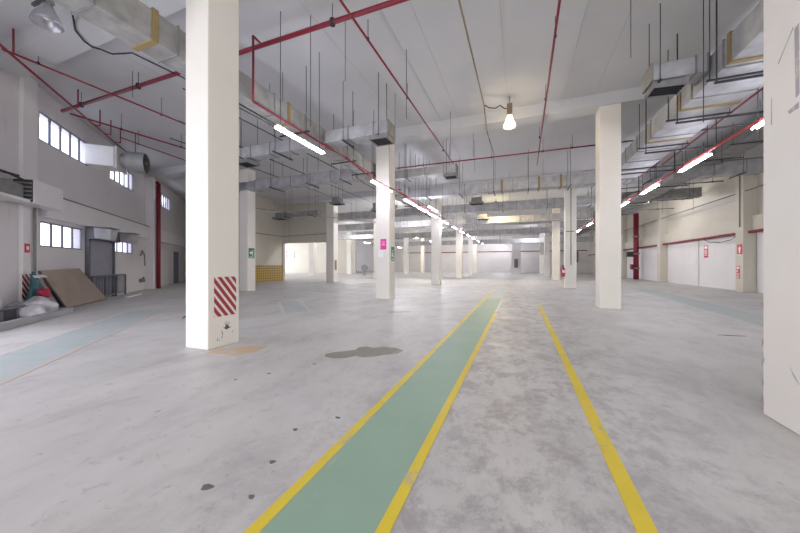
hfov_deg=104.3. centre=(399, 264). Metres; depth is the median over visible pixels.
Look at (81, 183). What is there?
wall
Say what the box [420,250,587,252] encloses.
pipe
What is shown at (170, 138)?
cable line
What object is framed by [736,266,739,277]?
sign
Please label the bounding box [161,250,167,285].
door
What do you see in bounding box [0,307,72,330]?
kerb
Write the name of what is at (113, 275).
metal railing
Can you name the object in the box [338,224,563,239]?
air duct
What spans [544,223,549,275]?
concrete column
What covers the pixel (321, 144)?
conduit
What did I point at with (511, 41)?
ceiling
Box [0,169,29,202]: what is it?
duct
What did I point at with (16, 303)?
plastic sheet
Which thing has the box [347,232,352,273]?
concrete column
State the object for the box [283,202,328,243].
wall
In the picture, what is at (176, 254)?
door
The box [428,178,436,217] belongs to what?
fluorescent light
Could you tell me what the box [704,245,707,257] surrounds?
sign
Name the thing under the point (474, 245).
concrete column
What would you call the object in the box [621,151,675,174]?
bracket
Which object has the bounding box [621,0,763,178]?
air duct
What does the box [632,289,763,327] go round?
walkway
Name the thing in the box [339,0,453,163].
pipe
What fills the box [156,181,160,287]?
pipe
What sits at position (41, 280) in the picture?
leaning board
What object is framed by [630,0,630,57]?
rod
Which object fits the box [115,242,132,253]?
window
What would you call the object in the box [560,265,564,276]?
fire extinguisher
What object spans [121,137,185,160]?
pipe
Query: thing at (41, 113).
window
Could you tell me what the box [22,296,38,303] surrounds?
metal bar
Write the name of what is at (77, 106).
hook
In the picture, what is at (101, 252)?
curtain
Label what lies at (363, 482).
walkway
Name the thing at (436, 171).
air duct
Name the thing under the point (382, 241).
notice sign
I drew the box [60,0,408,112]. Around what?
pipe
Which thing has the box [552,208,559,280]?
concrete column
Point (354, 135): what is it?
air duct
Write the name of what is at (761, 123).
fluorescent light
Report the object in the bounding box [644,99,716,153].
bracket
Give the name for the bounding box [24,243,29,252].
sign
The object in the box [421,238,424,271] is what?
concrete column
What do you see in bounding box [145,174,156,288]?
trim
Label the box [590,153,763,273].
wall
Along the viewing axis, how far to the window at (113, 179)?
16.54 m
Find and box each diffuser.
[239,158,258,167]
[272,217,288,219]
[329,201,344,205]
[369,132,394,146]
[443,172,457,179]
[469,201,483,205]
[477,217,488,219]
[644,77,689,98]
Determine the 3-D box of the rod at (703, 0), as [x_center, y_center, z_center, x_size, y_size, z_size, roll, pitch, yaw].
[5.319,-4.200,5.451,0.012,3.400,0.014,0,0,21]
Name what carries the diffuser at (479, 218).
attached to the ceiling vent at (480, 216)
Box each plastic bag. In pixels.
[19,304,46,317]
[25,296,58,311]
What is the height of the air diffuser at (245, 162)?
0.140 m
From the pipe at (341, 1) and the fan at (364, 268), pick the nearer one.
the pipe at (341, 1)
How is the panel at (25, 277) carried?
attached to the wall at (81, 183)
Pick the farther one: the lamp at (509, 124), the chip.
the lamp at (509, 124)
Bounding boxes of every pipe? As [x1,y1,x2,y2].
[0,43,125,151]
[1,49,272,159]
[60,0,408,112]
[70,113,185,148]
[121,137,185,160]
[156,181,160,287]
[252,35,406,195]
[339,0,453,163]
[397,140,632,168]
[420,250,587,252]
[536,0,560,164]
[588,228,763,255]
[626,213,639,278]
[661,86,763,165]
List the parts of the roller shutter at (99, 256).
guide rail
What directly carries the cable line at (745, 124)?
hanging from the ceiling
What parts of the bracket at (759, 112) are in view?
hanger rod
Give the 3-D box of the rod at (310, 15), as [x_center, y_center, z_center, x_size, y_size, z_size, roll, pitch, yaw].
[-2.114,-4.590,7.354,0.012,2.620,0.014,0,0,21]
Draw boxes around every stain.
[206,346,265,355]
[325,346,402,358]
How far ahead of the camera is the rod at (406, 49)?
8.50 m
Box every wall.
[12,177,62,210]
[38,86,185,305]
[255,196,282,264]
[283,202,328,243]
[285,233,355,272]
[356,233,589,272]
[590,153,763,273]
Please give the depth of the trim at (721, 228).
21.94 m
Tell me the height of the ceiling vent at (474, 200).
1.390 m
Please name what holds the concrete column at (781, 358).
on the floor
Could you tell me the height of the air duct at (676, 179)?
1.970 m
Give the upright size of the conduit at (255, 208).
1.060 m
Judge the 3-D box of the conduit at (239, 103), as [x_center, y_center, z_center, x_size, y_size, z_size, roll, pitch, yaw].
[-3.026,-3.200,6.602,0.028,0.028,1.060,0,0,21]
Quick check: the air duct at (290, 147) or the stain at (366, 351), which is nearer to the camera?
the stain at (366, 351)
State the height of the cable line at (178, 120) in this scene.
1.122 m
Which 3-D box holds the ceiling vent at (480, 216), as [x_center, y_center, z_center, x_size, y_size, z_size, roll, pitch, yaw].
[7.937,-5.130,29.736,1.100,1.540,0.800,0,0,21]
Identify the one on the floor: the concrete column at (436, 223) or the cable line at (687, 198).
the concrete column at (436, 223)
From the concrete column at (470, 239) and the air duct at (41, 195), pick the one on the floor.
the concrete column at (470, 239)
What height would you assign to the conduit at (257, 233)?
0.160 m
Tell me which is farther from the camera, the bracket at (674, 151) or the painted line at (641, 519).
the bracket at (674, 151)
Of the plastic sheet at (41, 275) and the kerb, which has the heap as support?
the plastic sheet at (41, 275)
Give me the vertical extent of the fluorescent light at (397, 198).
1.120 m
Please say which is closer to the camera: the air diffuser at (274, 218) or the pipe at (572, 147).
the pipe at (572, 147)
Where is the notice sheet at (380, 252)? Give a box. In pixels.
[378,250,382,256]
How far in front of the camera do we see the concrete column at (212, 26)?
5.61 m
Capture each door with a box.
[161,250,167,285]
[174,252,178,282]
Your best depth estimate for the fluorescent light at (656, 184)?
12.94 m
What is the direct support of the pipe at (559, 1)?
hanging from the ceiling
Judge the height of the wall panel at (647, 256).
3.300 m
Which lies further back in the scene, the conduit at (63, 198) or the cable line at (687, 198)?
the cable line at (687, 198)
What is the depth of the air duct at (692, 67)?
6.98 m
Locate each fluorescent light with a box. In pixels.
[275,11,324,153]
[371,180,391,191]
[395,195,465,230]
[404,154,416,206]
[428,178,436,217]
[640,163,658,194]
[679,125,711,171]
[751,89,763,129]
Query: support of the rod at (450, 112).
hanging from the ceiling
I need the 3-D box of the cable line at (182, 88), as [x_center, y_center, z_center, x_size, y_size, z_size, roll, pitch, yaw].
[-3.264,-5.439,16.265,0.041,0.922,16.000,0,0,21]
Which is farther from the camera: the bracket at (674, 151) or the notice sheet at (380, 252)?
the notice sheet at (380, 252)
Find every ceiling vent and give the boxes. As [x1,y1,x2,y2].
[329,196,344,205]
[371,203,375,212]
[469,197,483,205]
[477,212,488,219]
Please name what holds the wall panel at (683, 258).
attached to the wall at (722, 210)
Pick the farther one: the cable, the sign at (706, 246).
the sign at (706, 246)
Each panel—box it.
[22,274,30,299]
[627,246,656,280]
[668,240,698,285]
[699,235,734,289]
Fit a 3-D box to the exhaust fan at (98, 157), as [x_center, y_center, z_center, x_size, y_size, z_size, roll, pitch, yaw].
[-12.394,-5.025,13.764,1.936,1.770,1.140,0,0,-23]
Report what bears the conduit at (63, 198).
attached to the wall at (81, 183)
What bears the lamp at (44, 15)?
hanging from the ceiling
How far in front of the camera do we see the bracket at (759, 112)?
7.69 m
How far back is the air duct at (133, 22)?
5.90 m
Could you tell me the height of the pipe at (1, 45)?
0.064 m
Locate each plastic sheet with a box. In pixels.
[2,301,24,317]
[33,274,47,277]
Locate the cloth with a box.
[37,288,50,296]
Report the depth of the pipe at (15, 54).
9.19 m
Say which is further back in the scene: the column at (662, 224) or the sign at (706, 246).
the column at (662, 224)
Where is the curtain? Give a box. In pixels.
[91,240,111,296]
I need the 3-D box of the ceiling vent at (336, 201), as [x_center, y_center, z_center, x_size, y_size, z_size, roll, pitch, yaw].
[-4.271,-5.005,21.156,0.800,1.790,0.700,0,0,21]
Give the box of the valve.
[140,250,145,265]
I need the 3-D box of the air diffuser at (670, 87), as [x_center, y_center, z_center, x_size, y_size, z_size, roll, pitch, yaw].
[6.203,-4.120,7.253,0.667,0.179,0.520,0,0,21]
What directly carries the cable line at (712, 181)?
hanging from the ceiling
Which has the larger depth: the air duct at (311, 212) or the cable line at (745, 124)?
the air duct at (311, 212)
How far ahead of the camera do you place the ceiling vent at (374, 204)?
17.92 m
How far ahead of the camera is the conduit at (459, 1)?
8.32 m
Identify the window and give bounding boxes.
[39,111,87,165]
[40,221,81,249]
[110,171,132,190]
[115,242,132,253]
[161,193,169,210]
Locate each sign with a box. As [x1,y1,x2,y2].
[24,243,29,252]
[249,248,253,257]
[380,239,385,249]
[391,247,393,260]
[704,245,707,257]
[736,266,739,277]
[737,244,741,254]
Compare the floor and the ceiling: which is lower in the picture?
the floor
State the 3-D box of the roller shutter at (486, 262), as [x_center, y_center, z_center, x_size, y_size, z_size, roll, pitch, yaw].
[18.698,-0.450,63.461,7.600,3.900,0.085,0,0,21]
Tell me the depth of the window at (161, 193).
23.41 m
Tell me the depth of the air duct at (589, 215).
30.53 m
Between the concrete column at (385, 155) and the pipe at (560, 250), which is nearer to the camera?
the concrete column at (385, 155)
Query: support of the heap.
on the floor
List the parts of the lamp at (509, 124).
lamp shade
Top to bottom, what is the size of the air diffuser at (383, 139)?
0.140 m
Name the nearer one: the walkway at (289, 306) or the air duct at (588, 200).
the walkway at (289, 306)
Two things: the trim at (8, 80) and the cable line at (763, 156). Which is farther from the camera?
the cable line at (763, 156)
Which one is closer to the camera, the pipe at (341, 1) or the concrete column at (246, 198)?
the pipe at (341, 1)
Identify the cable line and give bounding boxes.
[170,138,350,203]
[178,120,372,202]
[182,88,375,189]
[590,206,673,212]
[621,178,723,188]
[647,198,692,201]
[657,156,763,167]
[700,122,753,130]
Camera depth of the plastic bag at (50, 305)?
9.10 m
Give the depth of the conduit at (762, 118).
9.63 m
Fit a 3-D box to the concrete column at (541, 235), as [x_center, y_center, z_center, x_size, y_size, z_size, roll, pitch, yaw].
[23.378,-1.990,51.352,0.650,6.980,0.650,0,0,21]
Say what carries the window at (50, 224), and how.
in the wall at (81, 183)
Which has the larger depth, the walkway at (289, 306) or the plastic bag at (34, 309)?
the walkway at (289, 306)
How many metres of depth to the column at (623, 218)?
37.42 m
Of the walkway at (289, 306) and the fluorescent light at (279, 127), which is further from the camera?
the walkway at (289, 306)
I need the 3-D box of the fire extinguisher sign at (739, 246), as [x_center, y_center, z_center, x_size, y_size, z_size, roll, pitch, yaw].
[18.883,-0.855,17.292,0.016,0.590,0.420,0,0,21]
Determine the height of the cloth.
0.287 m
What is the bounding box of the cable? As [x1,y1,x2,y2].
[71,12,270,124]
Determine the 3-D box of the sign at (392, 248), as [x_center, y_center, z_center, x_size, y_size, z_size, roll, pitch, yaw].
[-0.319,-0.500,13.875,0.016,0.620,0.340,0,0,21]
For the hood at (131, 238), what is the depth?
15.30 m
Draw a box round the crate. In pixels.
[0,308,17,321]
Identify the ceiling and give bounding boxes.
[0,0,763,239]
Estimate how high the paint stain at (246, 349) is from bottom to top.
0.004 m
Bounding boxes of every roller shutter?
[85,227,120,296]
[477,253,510,272]
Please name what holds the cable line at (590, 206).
hanging from the ceiling
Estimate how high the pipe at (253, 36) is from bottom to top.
1.636 m
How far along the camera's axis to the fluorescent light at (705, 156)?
9.51 m
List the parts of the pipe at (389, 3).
hanger rod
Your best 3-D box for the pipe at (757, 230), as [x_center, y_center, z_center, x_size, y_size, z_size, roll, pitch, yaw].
[24.144,-1.800,30.182,0.150,0.150,57.300,0,0,21]
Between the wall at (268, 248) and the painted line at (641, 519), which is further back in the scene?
the wall at (268, 248)
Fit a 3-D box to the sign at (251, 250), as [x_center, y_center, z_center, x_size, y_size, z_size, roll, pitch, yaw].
[-8.543,-0.680,17.895,0.016,0.580,0.400,0,0,21]
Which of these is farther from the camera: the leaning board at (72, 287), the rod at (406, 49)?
the leaning board at (72, 287)
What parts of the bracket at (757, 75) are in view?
hanger rod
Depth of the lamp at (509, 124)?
10.82 m
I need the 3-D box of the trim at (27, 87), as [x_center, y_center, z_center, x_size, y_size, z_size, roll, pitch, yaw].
[-11.623,-2.200,9.708,0.140,7.400,0.660,0,0,-23]
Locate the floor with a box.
[0,271,799,532]
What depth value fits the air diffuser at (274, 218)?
22.92 m
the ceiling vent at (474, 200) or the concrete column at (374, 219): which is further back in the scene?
the concrete column at (374, 219)
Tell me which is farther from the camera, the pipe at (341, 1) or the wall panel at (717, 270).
the wall panel at (717, 270)
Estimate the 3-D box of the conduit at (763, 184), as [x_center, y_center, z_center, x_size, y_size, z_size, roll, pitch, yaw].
[22.428,-4.050,26.181,0.060,0.060,23.000,0,0,21]
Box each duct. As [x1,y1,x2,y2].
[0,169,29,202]
[31,0,408,197]
[239,118,317,165]
[239,163,368,192]
[275,210,320,218]
[324,72,394,148]
[338,186,595,220]
[338,211,593,230]
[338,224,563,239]
[373,234,592,246]
[395,138,457,181]
[401,144,633,200]
[577,150,698,235]
[595,181,701,201]
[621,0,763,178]
[623,151,763,184]
[642,3,708,93]
[696,123,763,165]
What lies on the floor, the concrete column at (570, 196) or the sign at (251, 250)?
the concrete column at (570, 196)
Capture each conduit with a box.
[33,208,36,274]
[63,198,149,226]
[239,103,275,124]
[255,208,375,222]
[257,233,325,236]
[321,144,476,238]
[458,0,493,153]
[578,116,763,229]
[624,184,763,230]
[739,176,739,226]
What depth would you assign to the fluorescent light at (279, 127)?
7.73 m
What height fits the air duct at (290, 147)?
1.970 m
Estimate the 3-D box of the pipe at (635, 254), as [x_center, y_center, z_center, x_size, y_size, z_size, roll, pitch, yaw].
[24.425,-1.950,32.646,1.090,6.900,0.700,0,0,21]
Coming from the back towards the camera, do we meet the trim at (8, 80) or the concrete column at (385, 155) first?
the concrete column at (385, 155)
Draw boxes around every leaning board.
[38,268,106,307]
[38,272,59,307]
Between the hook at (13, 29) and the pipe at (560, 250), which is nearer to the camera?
the hook at (13, 29)
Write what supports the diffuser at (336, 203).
attached to the ceiling vent at (336, 201)
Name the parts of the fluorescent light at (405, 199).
hanger rod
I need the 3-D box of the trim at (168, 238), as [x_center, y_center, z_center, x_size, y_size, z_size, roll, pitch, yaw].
[-18.134,-2.020,24.929,0.240,0.800,8.750,0,0,-23]
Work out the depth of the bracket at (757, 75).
6.34 m
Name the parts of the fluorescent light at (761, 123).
hanger rod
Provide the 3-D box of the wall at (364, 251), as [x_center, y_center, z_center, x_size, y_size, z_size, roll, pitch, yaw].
[8.419,-2.200,67.655,59.000,7.400,0.300,0,0,21]
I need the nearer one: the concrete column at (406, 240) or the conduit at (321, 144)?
the conduit at (321, 144)
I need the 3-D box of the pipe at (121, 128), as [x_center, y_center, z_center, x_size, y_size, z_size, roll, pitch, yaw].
[-9.989,-5.581,13.712,0.100,0.638,6.456,0,0,29]
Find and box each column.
[186,0,238,349]
[239,169,254,290]
[309,243,315,275]
[326,203,337,281]
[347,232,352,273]
[374,219,375,278]
[376,144,394,298]
[404,232,408,273]
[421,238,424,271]
[431,198,441,284]
[456,215,462,278]
[468,229,472,274]
[473,236,476,272]
[512,234,520,272]
[539,233,543,273]
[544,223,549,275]
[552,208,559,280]
[564,187,576,288]
[596,103,620,308]
[621,216,626,276]
[657,202,667,281]
[735,174,757,292]
[762,0,799,435]
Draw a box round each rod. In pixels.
[310,15,310,125]
[406,49,406,118]
[450,112,450,155]
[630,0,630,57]
[703,0,703,121]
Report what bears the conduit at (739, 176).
attached to the wall at (722, 210)
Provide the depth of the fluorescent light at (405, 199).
16.57 m
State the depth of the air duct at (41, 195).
9.52 m
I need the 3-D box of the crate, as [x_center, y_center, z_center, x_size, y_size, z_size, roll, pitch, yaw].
[-9.994,1.295,7.775,0.400,0.350,0.480,0,0,-23]
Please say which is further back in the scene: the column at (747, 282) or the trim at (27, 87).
the column at (747, 282)
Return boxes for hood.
[94,227,119,240]
[119,232,140,243]
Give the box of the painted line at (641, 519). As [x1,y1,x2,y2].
[538,305,657,532]
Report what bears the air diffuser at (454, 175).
attached to the air duct at (436, 171)
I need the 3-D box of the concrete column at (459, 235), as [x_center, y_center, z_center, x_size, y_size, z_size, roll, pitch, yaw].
[6.636,-1.990,34.767,0.650,6.980,0.650,0,0,21]
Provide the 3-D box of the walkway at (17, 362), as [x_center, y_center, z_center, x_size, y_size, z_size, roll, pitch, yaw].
[-6.505,1.498,6.051,1.070,0.004,9.100,0,0,-23]
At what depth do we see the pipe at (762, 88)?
10.21 m
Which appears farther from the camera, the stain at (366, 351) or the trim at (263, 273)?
the trim at (263, 273)
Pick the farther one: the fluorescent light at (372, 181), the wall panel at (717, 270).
the wall panel at (717, 270)
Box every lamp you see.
[28,0,64,32]
[503,96,515,129]
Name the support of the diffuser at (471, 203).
attached to the ceiling vent at (474, 200)
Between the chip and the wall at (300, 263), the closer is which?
the chip
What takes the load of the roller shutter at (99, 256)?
attached to the wall at (81, 183)
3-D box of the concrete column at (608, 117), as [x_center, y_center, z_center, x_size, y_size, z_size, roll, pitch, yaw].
[7.290,-1.990,10.907,0.630,6.980,0.640,0,0,21]
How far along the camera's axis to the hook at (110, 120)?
12.58 m
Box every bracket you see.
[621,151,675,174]
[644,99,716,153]
[675,33,763,123]
[714,0,763,84]
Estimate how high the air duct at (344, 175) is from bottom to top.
1.730 m
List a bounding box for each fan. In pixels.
[84,134,149,174]
[361,265,367,274]
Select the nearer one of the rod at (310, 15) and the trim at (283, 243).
the rod at (310, 15)
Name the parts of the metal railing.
post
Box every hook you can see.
[4,28,14,53]
[72,89,78,107]
[94,110,100,125]
[105,120,111,134]
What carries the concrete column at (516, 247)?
on the floor
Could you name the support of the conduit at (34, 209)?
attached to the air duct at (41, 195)
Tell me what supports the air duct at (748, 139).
hanging from the ceiling
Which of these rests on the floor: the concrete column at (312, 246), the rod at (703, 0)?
the concrete column at (312, 246)
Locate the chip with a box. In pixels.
[201,484,213,489]
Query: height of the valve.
0.923 m
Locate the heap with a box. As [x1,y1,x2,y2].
[25,271,43,300]
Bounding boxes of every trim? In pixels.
[0,68,17,305]
[18,75,37,302]
[38,199,149,238]
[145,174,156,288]
[161,230,185,247]
[255,265,282,282]
[283,243,284,280]
[588,213,763,254]
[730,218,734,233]
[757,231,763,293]
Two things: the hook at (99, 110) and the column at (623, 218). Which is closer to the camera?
the hook at (99, 110)
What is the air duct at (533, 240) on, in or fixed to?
hanging from the ceiling
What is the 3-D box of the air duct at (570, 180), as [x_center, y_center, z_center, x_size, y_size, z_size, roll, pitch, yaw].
[5.552,-4.885,16.749,11.512,2.030,1.210,0,0,21]
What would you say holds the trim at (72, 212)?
attached to the wall at (81, 183)
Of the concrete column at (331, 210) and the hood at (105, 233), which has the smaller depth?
the hood at (105, 233)
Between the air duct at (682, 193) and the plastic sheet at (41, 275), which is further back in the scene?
the air duct at (682, 193)
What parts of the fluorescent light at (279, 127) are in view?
hanger rod, hanger rod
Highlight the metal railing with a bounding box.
[91,274,125,296]
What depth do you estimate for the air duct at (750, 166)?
15.98 m
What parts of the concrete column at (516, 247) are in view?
niche panel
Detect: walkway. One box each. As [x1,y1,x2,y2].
[0,310,164,384]
[244,285,506,532]
[278,301,310,312]
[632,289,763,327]
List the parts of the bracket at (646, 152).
hanger rod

